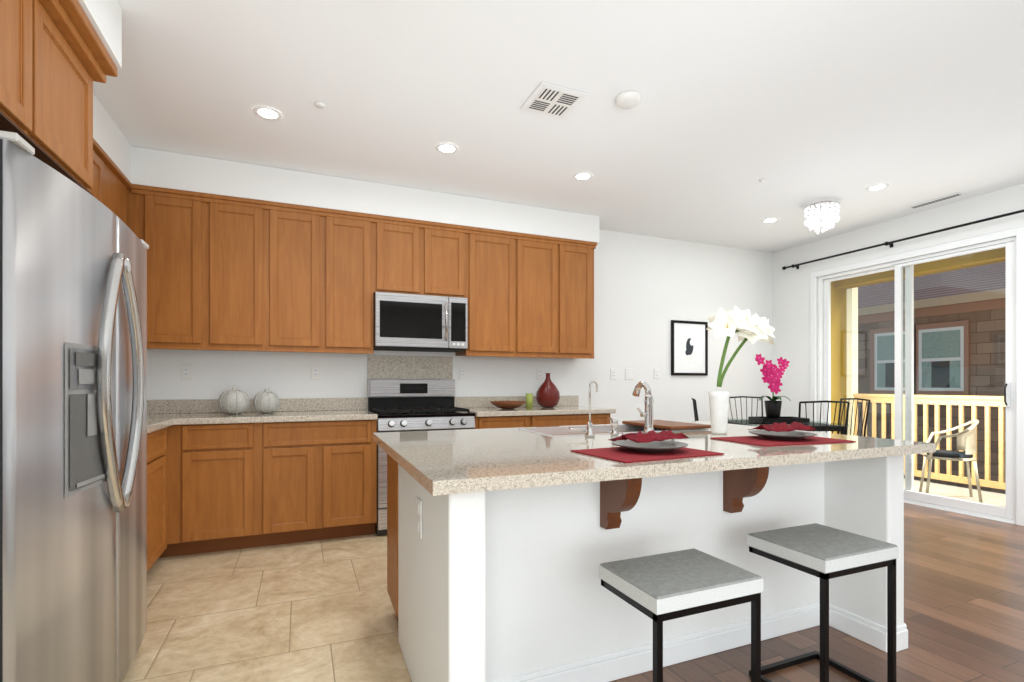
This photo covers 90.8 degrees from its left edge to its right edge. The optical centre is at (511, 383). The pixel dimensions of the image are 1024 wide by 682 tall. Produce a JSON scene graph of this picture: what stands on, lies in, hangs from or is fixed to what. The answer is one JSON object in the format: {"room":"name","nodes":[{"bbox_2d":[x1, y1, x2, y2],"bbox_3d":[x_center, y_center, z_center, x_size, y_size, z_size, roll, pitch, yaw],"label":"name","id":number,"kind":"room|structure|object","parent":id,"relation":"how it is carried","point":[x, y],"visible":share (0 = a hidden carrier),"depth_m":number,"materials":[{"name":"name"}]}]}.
{"room":"kitchen","nodes":[
{"label":"kitchen","id":0,"kind":"room"},
{"bbox_2d":[122,532,411,681],"bbox_3d":[0.215,1.230,0.990,4.080,0.100,7.660,0,0,-23],"label":"floor","id":1,"kind":"structure","parent":0,"point":[316,611],"depth_m":2.55,"materials":[{"name":"beige tile"}]},
{"bbox_2d":[0,130,148,681],"bbox_3d":[-1.742,0.281,1.598,0.879,1.795,1.096,0,0,-23],"label":"fridge","id":2,"kind":"object","parent":1,"relation":"on","point":[73,431],"visible":1,"depth_m":1.46,"materials":[{"name":"grey metal"}]},
{"bbox_2d":[147,428,170,570],"bbox_3d":[-2.454,0.726,2.940,0.658,0.908,0.680,0,0,-23],"label":"base cabinet","id":3,"kind":"object","parent":1,"relation":"on","point":[159,443],"depth_m":3.11,"materials":[{"name":"brown wood"}]},
{"bbox_2d":[147,420,174,435],"bbox_3d":[-2.312,0.251,2.639,0.688,0.042,1.245,0,0,-23],"label":"countertop","id":4,"kind":"structure","parent":3,"relation":"on","point":[152,425],"depth_m":3.03,"materials":[{"name":"beige stone"}]},
{"bbox_2d":[195,424,258,553],"bbox_3d":[-2.134,0.726,3.789,0.456,0.908,0.679,0,0,-23],"label":"base cabinet","id":5,"kind":"object","parent":1,"relation":"on","point":[226,455],"depth_m":3.50,"materials":[{"name":"brown wood"}]},
{"bbox_2d":[259,420,376,546],"bbox_3d":[-1.546,0.726,4.035,0.820,0.908,0.679,0,0,-23],"label":"base cabinet","id":6,"kind":"object","parent":1,"relation":"on","point":[291,470],"depth_m":3.73,"materials":[{"name":"brown wood"}]},
{"bbox_2d":[147,408,377,423],"bbox_3d":[-2.084,0.251,3.794,1.999,0.042,0.709,0,0,-23],"label":"countertop","id":7,"kind":"structure","parent":6,"relation":"on","point":[348,413],"depth_m":3.69,"materials":[{"name":"beige stone"}]},
{"bbox_2d":[218,386,249,413],"bbox_3d":[-2.124,0.121,3.859,0.216,0.216,0.206,0,0,-23],"label":"gourd","id":8,"kind":"object","parent":7,"relation":"on","point":[233,401],"visible":1,"depth_m":3.79,"materials":[{"name":"white ceramic"}]},
{"bbox_2d":[253,388,279,412],"bbox_3d":[-1.933,0.130,3.972,0.192,0.199,0.183,0,0,-23],"label":"gourd","id":9,"kind":"object","parent":7,"relation":"on","point":[265,401],"visible":1,"depth_m":3.91,"materials":[{"name":"white ceramic"}]},
{"bbox_2d":[368,379,474,534],"bbox_3d":[-0.782,0.568,4.305,0.790,1.225,0.733,0,0,-23],"label":"stove","id":10,"kind":"object","parent":1,"relation":"on","point":[399,405],"visible":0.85,"depth_m":4.17,"materials":[{"name":"grey metal"}]},
{"bbox_2d":[475,416,538,428],"bbox_3d":[-0.168,0.726,4.612,0.572,0.908,0.679,0,0,-23],"label":"base cabinet","id":11,"kind":"object","parent":1,"relation":"on","point":[481,422],"depth_m":4.30,"materials":[{"name":"brown wood"}]},
{"bbox_2d":[466,404,614,415],"bbox_3d":[0.202,0.251,4.750,1.361,0.042,0.709,0,0,-23],"label":"countertop","id":12,"kind":"structure","parent":11,"relation":"on","point":[560,409],"depth_m":4.50,"materials":[{"name":"beige stone"}]},
{"bbox_2d":[490,401,526,408],"bbox_3d":[-0.036,0.194,4.646,0.344,0.070,0.344,0,0,-23],"label":"bowl","id":13,"kind":"object","parent":12,"relation":"on","point":[507,404],"visible":0.98,"depth_m":4.55,"materials":[{"name":"brown wood"}]},
{"bbox_2d":[526,393,532,407],"bbox_3d":[0.164,0.159,4.816,0.068,0.140,0.068,0,0,-23],"label":"candle","id":14,"kind":"object","parent":12,"relation":"on","point":[529,400],"visible":0.94,"depth_m":4.79,"materials":[{"name":"yellow wax"}]},
{"bbox_2d":[536,373,559,407],"bbox_3d":[0.351,0.061,4.927,0.236,0.335,0.236,0,0,-23],"label":"mosaic vase","id":15,"kind":"object","parent":12,"relation":"on","point":[547,394],"visible":1,"depth_m":4.85,"materials":[{"name":"red ceramic"}]},
{"bbox_2d":[539,412,614,426],"bbox_3d":[0.379,0.726,4.840,0.906,0.908,0.679,0,0,-23],"label":"base cabinet","id":16,"kind":"object","parent":1,"relation":"on","point":[544,421],"depth_m":4.55,"materials":[{"name":"brown wood"}]},
{"bbox_2d":[387,453,919,681],"bbox_3d":[0.565,0.737,2.440,2.143,0.888,1.295,0,0,-23],"label":"kitchen island","id":17,"kind":"object","parent":1,"relation":"on","point":[493,574],"depth_m":2.02,"materials":[{"name":"paint"}]},
{"bbox_2d":[416,497,421,538],"bbox_3d":[-0.337,0.482,1.826,0.008,0.135,0.080,0,0,-23],"label":"outlet","id":18,"kind":"object","parent":17,"relation":"attached to","point":[419,517],"visible":1,"depth_m":1.81,"materials":[{"name":"white plastic"}]},
{"bbox_2d":[373,421,935,496],"bbox_3d":[0.546,0.274,2.407,2.228,0.038,1.420,0,0,-23],"label":"island countertop","id":19,"kind":"structure","parent":17,"relation":"on","point":[445,463],"depth_m":1.85,"materials":[{"name":"beige stone"}]},
{"bbox_2d":[568,381,597,436],"bbox_3d":[0.346,0.119,2.428,0.147,0.270,0.061,0,0,-23],"label":"filter faucet","id":20,"kind":"object","parent":19,"relation":"on","point":[589,433],"visible":1,"depth_m":2.42,"materials":[{"name":"silver metal"}]},
{"bbox_2d":[517,425,708,436],"bbox_3d":[0.569,0.357,2.840,0.992,0.216,0.424,0,0,-23],"label":"sink","id":21,"kind":"object","parent":19,"relation":"in","point":[550,431],"depth_m":2.97,"materials":[{"name":"silver metal"}]},
{"bbox_2d":[609,417,618,434],"bbox_3d":[0.505,0.211,2.523,0.040,0.086,0.066,0,0,-23],"label":"soap dispenser","id":22,"kind":"object","parent":19,"relation":"on","point":[614,423],"visible":1,"depth_m":2.50,"materials":[{"name":"silver metal"}]},
{"bbox_2d":[632,381,653,432],"bbox_3d":[0.653,0.119,2.589,0.111,0.270,0.157,0,0,-23],"label":"faucet","id":23,"kind":"object","parent":19,"relation":"on","point":[647,414],"visible":0.85,"depth_m":2.54,"materials":[{"name":"silver metal"}]},
{"bbox_2d":[570,447,723,462],"bbox_3d":[0.493,0.252,1.865,0.450,0.004,0.320,0,0,-27],"label":"placemat","id":24,"kind":"object","parent":19,"relation":"on","point":[622,454],"visible":0.79,"depth_m":1.79,"materials":[{"name":"red fabric"}]},
{"bbox_2d":[611,439,687,452],"bbox_3d":[0.516,0.236,1.901,0.280,0.026,0.280,0,0,-23],"label":"plate","id":25,"kind":"object","parent":24,"relation":"on","point":[658,446],"visible":0.96,"depth_m":1.93,"materials":[{"name":"grey ceramic"}]},
{"bbox_2d":[609,430,688,442],"bbox_3d":[0.516,0.191,1.901,0.330,0.042,0.144,0,0,-23],"label":"napkin","id":26,"kind":"object","parent":25,"relation":"on","point":[647,437],"visible":1,"depth_m":1.88,"materials":[{"name":"red fabric"}]},
{"bbox_2d":[622,420,710,429],"bbox_3d":[0.900,0.238,2.978,0.280,0.018,0.460,0,0,-23],"label":"cutting board","id":27,"kind":"object","parent":19,"relation":"on","point":[669,425],"visible":0.75,"depth_m":2.85,"materials":[{"name":"brown wood"}]},
{"bbox_2d":[708,391,729,433],"bbox_3d":[1.062,0.146,2.591,0.104,0.215,0.104,0,0,-23],"label":"vase","id":28,"kind":"object","parent":19,"relation":"on","point":[719,404],"visible":1,"depth_m":2.56,"materials":[{"name":"ceramic"}]},
{"bbox_2d":[706,306,774,386],"bbox_3d":[1.197,-0.194,2.652,0.422,0.421,0.291,0,0,-23],"label":"flowers","id":29,"kind":"object","parent":28,"relation":"in","point":[744,325],"visible":1,"depth_m":2.58,"materials":[{"name":"white plant"}]},
{"bbox_2d":[710,436,855,445],"bbox_3d":[1.217,0.252,2.287,0.510,0.004,0.320,0,0,-19],"label":"placemat","id":30,"kind":"object","parent":19,"relation":"on","point":[758,440],"visible":0.79,"depth_m":2.23,"materials":[{"name":"red fabric"}]},
{"bbox_2d":[748,430,816,439],"bbox_3d":[1.234,0.236,2.310,0.280,0.026,0.280,0,0,-23],"label":"plate","id":31,"kind":"object","parent":30,"relation":"on","point":[794,435],"visible":0.96,"depth_m":2.31,"materials":[{"name":"grey ceramic"}]},
{"bbox_2d":[747,421,816,431],"bbox_3d":[1.234,0.193,2.310,0.317,0.040,0.142,0,0,-23],"label":"napkin","id":32,"kind":"object","parent":31,"relation":"on","point":[783,427],"visible":1,"depth_m":2.29,"materials":[{"name":"red fabric"}]},
{"bbox_2d":[78,0,599,243],"bbox_3d":[-0.578,-1.536,3.042,4.198,0.263,3.258,0,0,-23],"label":"soffit","id":33,"kind":"structure","parent":0,"point":[158,168],"depth_m":3.95,"materials":[{"name":"paint"}]},
{"bbox_2d":[147,229,771,425],"bbox_3d":[0.059,-0.195,5.157,7.310,2.950,0.150,0,0,-23],"label":"wall","id":34,"kind":"structure","parent":0,"point":[647,289],"depth_m":5.57,"materials":[{"name":"paint"}]},
{"bbox_2d":[127,184,166,348],"bbox_3d":[-2.846,-0.839,3.665,0.494,1.128,0.358,0,0,-23],"label":"upper cabinet","id":35,"kind":"object","parent":34,"relation":"attached to","point":[140,198],"depth_m":3.58,"materials":[{"name":"brown wood"}]},
{"bbox_2d":[155,187,210,349],"bbox_3d":[-2.498,-0.839,3.810,0.372,1.128,0.358,0,0,-23],"label":"upper cabinet","id":36,"kind":"object","parent":34,"relation":"attached to","point":[180,215],"depth_m":3.66,"materials":[{"name":"brown wood"}]},
{"bbox_2d":[181,364,191,379],"bbox_3d":[-2.562,-0.096,3.973,0.078,0.120,0.009,0,0,-23],"label":"electrical outlet plate","id":37,"kind":"object","parent":34,"relation":"attached to","point":[186,371],"depth_m":3.97,"materials":[{"name":"white plastic"}]},
{"bbox_2d":[207,193,266,351],"bbox_3d":[-2.140,-0.839,3.960,0.403,1.128,0.358,0,0,-23],"label":"upper cabinet","id":38,"kind":"object","parent":34,"relation":"attached to","point":[228,273],"depth_m":3.80,"materials":[{"name":"brown wood"}]},
{"bbox_2d":[267,201,322,351],"bbox_3d":[-1.767,-0.839,4.116,0.406,1.128,0.358,0,0,-23],"label":"upper cabinet","id":39,"kind":"object","parent":34,"relation":"attached to","point":[294,232],"depth_m":3.96,"materials":[{"name":"brown wood"}]},
{"bbox_2d":[311,365,320,378],"bbox_3d":[-1.685,-0.100,4.339,0.078,0.120,0.009,0,0,-23],"label":"electrical outlet plate","id":40,"kind":"object","parent":34,"relation":"attached to","point":[315,369],"depth_m":4.34,"materials":[{"name":"white plastic"}]},
{"bbox_2d":[323,208,374,353],"bbox_3d":[-1.397,-0.839,4.271,0.397,1.128,0.358,0,0,-23],"label":"upper cabinet","id":41,"kind":"object","parent":34,"relation":"attached to","point":[348,236],"depth_m":4.11,"materials":[{"name":"brown wood"}]},
{"bbox_2d":[147,396,577,411],"bbox_3d":[-1.220,0.176,4.527,4.158,0.108,0.023,0,0,-23],"label":"backsplash","id":42,"kind":"structure","parent":34,"relation":"attached to","point":[303,404],"depth_m":4.32,"materials":[{"name":"beige stone"}]},
{"bbox_2d":[375,214,422,294],"bbox_3d":[-1.028,-1.084,4.425,0.403,0.638,0.358,0,0,-23],"label":"upper cabinet","id":43,"kind":"object","parent":34,"relation":"attached to","point":[398,241],"depth_m":4.27,"materials":[{"name":"brown wood"}]},
{"bbox_2d":[373,292,467,351],"bbox_3d":[-0.823,-0.529,4.456,0.792,0.458,0.459,0,0,-23],"label":"microwave","id":44,"kind":"object","parent":43,"relation":"attached to","point":[415,322],"visible":0.96,"depth_m":4.28,"materials":[{"name":"grey metal"}]},
{"bbox_2d":[367,355,452,408],"bbox_3d":[-0.928,-0.020,4.654,0.784,0.480,0.012,0,0,-23],"label":"backsplash panel","id":45,"kind":"object","parent":34,"relation":"attached to","point":[404,367],"visible":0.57,"depth_m":4.64,"materials":[{"name":"beige stone"}]},
{"bbox_2d":[423,221,466,297],"bbox_3d":[-0.657,-1.084,4.580,0.401,0.638,0.358,0,0,-23],"label":"upper cabinet","id":46,"kind":"object","parent":34,"relation":"attached to","point":[444,244],"depth_m":4.42,"materials":[{"name":"brown wood"}]},
{"bbox_2d":[459,367,466,378],"bbox_3d":[-0.467,-0.105,4.849,0.078,0.120,0.009,0,0,-23],"label":"electrical outlet plate","id":47,"kind":"object","parent":34,"relation":"attached to","point":[462,370],"depth_m":4.84,"materials":[{"name":"white plastic"}]},
{"bbox_2d":[455,226,526,356],"bbox_3d":[-0.253,-0.839,4.749,0.621,1.128,0.358,0,0,-23],"label":"upper cabinet","id":48,"kind":"object","parent":34,"relation":"attached to","point":[496,259],"depth_m":4.61,"materials":[{"name":"brown wood"}]},
{"bbox_2d":[511,234,566,357],"bbox_3d":[0.174,-0.839,4.928,0.583,1.128,0.358,0,0,-23],"label":"upper cabinet","id":49,"kind":"object","parent":34,"relation":"attached to","point":[546,255],"depth_m":4.81,"materials":[{"name":"brown wood"}]},
{"bbox_2d":[537,368,543,378],"bbox_3d":[0.289,-0.106,5.165,0.078,0.120,0.009,0,0,-23],"label":"electrical outlet plate","id":50,"kind":"object","parent":34,"relation":"attached to","point":[540,371],"depth_m":5.16,"materials":[{"name":"white plastic"}]},
{"bbox_2d":[559,239,596,358],"bbox_3d":[0.535,-0.839,5.079,0.477,1.128,0.358,0,0,-23],"label":"upper cabinet","id":51,"kind":"object","parent":34,"relation":"attached to","point":[580,254],"depth_m":4.95,"materials":[{"name":"brown wood"}]},
{"bbox_2d":[611,368,616,378],"bbox_3d":[1.110,-0.110,5.509,0.078,0.120,0.009,0,0,-23],"label":"electrical outlet plate","id":52,"kind":"object","parent":34,"relation":"attached to","point":[613,370],"depth_m":5.51,"materials":[{"name":"white plastic"}]},
{"bbox_2d":[625,369,633,379],"bbox_3d":[1.304,-0.110,5.590,0.120,0.120,0.008,0,0,-23],"label":"light switch","id":53,"kind":"object","parent":34,"relation":"attached to","point":[629,373],"depth_m":5.58,"materials":[{"name":"white plastic"}]},
{"bbox_2d":[654,368,659,378],"bbox_3d":[1.645,-0.119,5.733,0.078,0.120,0.009,0,0,-23],"label":"electrical outlet plate","id":54,"kind":"object","parent":34,"relation":"attached to","point":[656,370],"depth_m":5.73,"materials":[{"name":"white plastic"}]},
{"bbox_2d":[671,320,707,375],"bbox_3d":[2.077,-0.417,5.904,0.530,0.635,0.025,0,0,-23],"label":"picture frame","id":55,"kind":"object","parent":34,"relation":"attached to","point":[689,347],"visible":0.98,"depth_m":5.90,"materials":[{"name":"black metal"}]},
{"bbox_2d":[93,0,1023,252],"bbox_3d":[1.566,-1.730,1.555,7.310,0.120,7.960,0,0,-23],"label":"ceiling","id":56,"kind":"structure","parent":0,"point":[798,106],"depth_m":2.98,"materials":[{"name":"paint"}]},
{"bbox_2d":[253,106,282,120],"bbox_3d":[-1.503,-1.665,3.111,0.168,0.007,0.168,0,0,-23],"label":"recessed light","id":57,"kind":"object","parent":56,"relation":"in","point":[266,112],"visible":1,"depth_m":3.11,"materials":[{"name":"white"}]},
{"bbox_2d":[315,101,324,108],"bbox_3d":[-1.127,-1.653,2.965,0.050,0.030,0.073,0,0,-23],"label":"smoke detector","id":58,"kind":"object","parent":56,"relation":"attached to","point":[318,104],"depth_m":3.00,"materials":[{"name":"white plastic"}]},
{"bbox_2d":[435,143,458,153],"bbox_3d":[-0.460,-1.665,3.573,0.168,0.007,0.168,0,0,-23],"label":"recessed light","id":59,"kind":"object","parent":56,"relation":"in","point":[447,148],"visible":1,"depth_m":3.57,"materials":[{"name":"white"}]},
{"bbox_2d":[520,82,587,118],"bbox_3d":[0.244,-1.663,2.980,0.300,0.009,0.300,0,0,-23],"label":"ceiling vent","id":60,"kind":"object","parent":56,"relation":"in","point":[552,100],"visible":1,"depth_m":2.96,"materials":[{"name":"white metal"}]},
{"bbox_2d":[572,172,593,180],"bbox_3d":[0.570,-1.665,4.054,0.168,0.007,0.168,0,0,-23],"label":"recessed light","id":61,"kind":"object","parent":56,"relation":"in","point":[581,176],"visible":1,"depth_m":4.05,"materials":[{"name":"white"}]},
{"bbox_2d":[615,91,640,108],"bbox_3d":[0.672,-1.653,2.917,0.163,0.030,0.174,0,0,-23],"label":"smoke detector","id":62,"kind":"object","parent":56,"relation":"attached to","point":[628,100],"depth_m":2.92,"materials":[{"name":"white plastic"}]},
{"bbox_2d":[761,218,778,222],"bbox_3d":[2.629,-1.665,5.143,0.168,0.007,0.168,0,0,-23],"label":"recessed light","id":63,"kind":"object","parent":56,"relation":"in","point":[769,220],"visible":0.92,"depth_m":5.14,"materials":[{"name":"white plastic"}]},
{"bbox_2d":[804,201,839,233],"bbox_3d":[2.861,-1.529,4.665,0.286,0.279,0.286,0,0,-23],"label":"pendant chandelier","id":64,"kind":"object","parent":56,"relation":"hanging from","point":[823,211],"visible":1,"depth_m":4.64,"materials":[{"name":"white glass"}]},
{"bbox_2d":[865,183,888,190],"bbox_3d":[3.098,-1.665,4.282,0.168,0.007,0.168,0,0,-23],"label":"recessed light","id":65,"kind":"object","parent":56,"relation":"in","point":[876,187],"visible":0.98,"depth_m":4.28,"materials":[{"name":"white"}]},
{"bbox_2d":[907,192,964,208],"bbox_3d":[3.854,-1.665,4.598,0.100,0.006,0.410,0,0,-23],"label":"air vent","id":66,"kind":"object","parent":56,"relation":"attached to","point":[936,200],"visible":0.98,"depth_m":4.58,"materials":[{"name":"white metal"}]},
{"bbox_2d":[610,502,1023,681],"bbox_3d":[2.521,1.230,1.954,5.240,0.100,7.660,0,0,-23],"label":"floor","id":67,"kind":"structure","parent":0,"point":[963,597],"depth_m":2.44,"materials":[{"name":"brown wood"}]},
{"bbox_2d":[599,548,762,681],"bbox_3d":[0.541,0.892,1.647,0.412,0.574,0.302,0,0,-23],"label":"stool","id":68,"kind":"object","parent":67,"relation":"on","point":[658,589],"visible":1,"depth_m":1.57,"materials":[{"name":"fabric"}]},
{"bbox_2d":[691,398,698,420],"bbox_3d":[2.053,0.660,5.019,0.512,1.040,0.467,0,0,18],"label":"chair","id":69,"kind":"object","parent":67,"relation":"on","point":[695,410],"visible":0.17,"depth_m":4.93,"materials":[{"name":"black metal"}]},
{"bbox_2d":[729,396,762,425],"bbox_3d":[2.689,0.660,5.631,0.467,1.040,0.512,0,0,0],"label":"chair","id":70,"kind":"object","parent":67,"relation":"on","point":[740,397],"visible":0.15,"depth_m":5.85,"materials":[{"name":"black metal"}]},
{"bbox_2d":[728,419,846,434],"bbox_3d":[2.689,0.779,5.103,0.860,0.800,0.860,0,0,-1],"label":"dining table","id":71,"kind":"object","parent":67,"relation":"on","point":[816,425],"visible":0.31,"depth_m":4.88,"materials":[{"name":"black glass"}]},
{"bbox_2d":[748,416,809,422],"bbox_3d":[2.689,0.358,5.103,0.460,0.040,0.300,0,0,-1],"label":"tray","id":72,"kind":"object","parent":71,"relation":"on","point":[783,419],"visible":0.9,"depth_m":4.95,"materials":[{"name":"black wood"}]},
{"bbox_2d":[755,354,790,417],"bbox_3d":[2.603,0.036,5.073,0.446,0.666,0.305,0,0,-23],"label":"orchid pot","id":73,"kind":"object","parent":72,"relation":"on","point":[771,373],"visible":1,"depth_m":5.04,"materials":[{"name":"black metal"}]},
{"bbox_2d":[747,523,898,681],"bbox_3d":[1.202,0.892,1.972,0.402,0.574,0.332,0,0,-23],"label":"stool","id":74,"kind":"object","parent":67,"relation":"on","point":[824,553],"visible":0.96,"depth_m":1.89,"materials":[{"name":"fabric"}]},
{"bbox_2d":[798,400,849,434],"bbox_3d":[2.689,0.660,4.575,0.467,1.040,0.512,0,0,0],"label":"chair","id":75,"kind":"object","parent":67,"relation":"on","point":[836,402],"visible":0.19,"depth_m":4.35,"materials":[{"name":"black metal"}]},
{"bbox_2d":[837,398,869,436],"bbox_3d":[3.236,0.660,5.103,0.512,1.040,0.467,0,0,0],"label":"chair","id":76,"kind":"object","parent":67,"relation":"on","point":[857,399],"visible":0.38,"depth_m":5.07,"materials":[{"name":"black metal"}]},
{"bbox_2d":[772,183,1023,431],"bbox_3d":[4.869,-0.195,2.936,0.150,2.950,7.660,0,0,-23],"label":"wall","id":77,"kind":"structure","parent":0,"point":[791,308],"depth_m":5.67,"materials":[{"name":"paint"}]},
{"bbox_2d":[782,209,1023,269],"bbox_3d":[3.981,-1.420,4.725,0.105,0.060,3.245,0,0,-23],"label":"curtain rod","id":78,"kind":"object","parent":77,"relation":"attached to","point":[924,234],"visible":1,"depth_m":4.92,"materials":[{"name":"black metal"}]},
{"bbox_2d":[817,236,1015,523],"bbox_3d":[3.942,-0.033,5.085,0.162,2.426,1.792,0,0,-23],"label":"sliding door","id":79,"kind":"structure","parent":77,"relation":"in","point":[1007,513],"depth_m":4.96,"materials":[{"name":"white"}]},
{"bbox_2d":[810,226,1023,525],"bbox_3d":[3.888,-0.065,5.062,0.016,2.490,1.920,0,0,-23],"label":"door frame","id":80,"kind":"structure","parent":77,"relation":"attached to","point":[1018,232],"depth_m":4.23,"materials":[{"name":"white"}]},
{"bbox_3d":[-1.736,-0.195,0.173,0.150,2.950,7.660,0,0,-23],"label":"wall","id":81,"kind":"structure","parent":0,"visible":0},
{"bbox_2d":[0,0,51,155],"bbox_3d":[-1.808,-1.114,1.358,0.628,0.578,0.621,0,0,-23],"label":"upper cabinet","id":82,"kind":"object","parent":81,"relation":"attached to","point":[25,25],"depth_m":1.66,"materials":[{"name":"brown wood"}]},
{"bbox_2d":[33,0,99,199],"bbox_3d":[-1.995,-1.114,1.804,0.628,0.578,0.611,0,0,-23],"label":"upper cabinet","id":83,"kind":"object","parent":81,"relation":"attached to","point":[56,60],"depth_m":1.99,"materials":[{"name":"brown wood"}]},
{"bbox_2d":[99,146,107,207],"bbox_3d":[-2.542,-0.839,2.763,0.358,1.128,0.500,0,0,-23],"label":"upper cabinet","id":84,"kind":"object","parent":81,"relation":"attached to","point":[103,156],"depth_m":3.06,"materials":[{"name":"brown wood"}]},
{"bbox_2d":[108,156,131,224],"bbox_3d":[-2.725,-0.839,3.201,0.358,1.128,0.562,0,0,-23],"label":"upper cabinet","id":85,"kind":"object","parent":81,"relation":"attached to","point":[118,183],"depth_m":3.33,"materials":[{"name":"brown wood"}]},
{"label":"outside","id":86,"kind":"structure","parent":0,"visible":0},
{"bbox_2d":[904,479,1005,506],"bbox_3d":[4.758,1.270,5.188,1.378,0.140,5.300,0,0,-23],"label":"floor","id":87,"kind":"structure","parent":86,"point":[987,500],"depth_m":5.53,"materials":[{"name":"beige concrete"}]},
{"bbox_2d":[831,247,1005,434],"bbox_3d":[4.598,-0.240,5.414,1.258,3.160,2.800,0,0,-23],"label":"column","id":88,"kind":"structure","parent":87,"relation":"on","point":[849,344],"depth_m":6.05,"materials":[{"name":"beige paint"}]},
{"bbox_2d":[853,394,1005,489],"bbox_3d":[5.237,0.664,5.361,0.090,1.069,5.250,0,0,-23],"label":"railing","id":89,"kind":"object","parent":87,"relation":"on","point":[948,475],"depth_m":5.81,"materials":[{"name":"yellow wood"}]},
{"bbox_2d":[919,420,982,502],"bbox_3d":[4.590,0.783,5.302,0.617,0.835,0.617,0,0,-23],"label":"outdoor chair","id":90,"kind":"object","parent":87,"relation":"on","point":[970,442],"depth_m":5.22,"materials":[{"name":"wicker"}]},
{"bbox_3d":[15.230,6.280,11.791,22.800,0.200,50.000,0,0,-23],"label":"ground","id":91,"kind":"structure","parent":86,"visible":0},
{"bbox_2d":[858,261,1005,493],"bbox_3d":[10.792,0.720,9.934,6.520,10.920,22.000,0,0,-23],"label":"house","id":92,"kind":"structure","parent":91,"relation":"on","point":[941,340],"depth_m":9.33,"materials":[{"name":"brown brick"}]}
]}

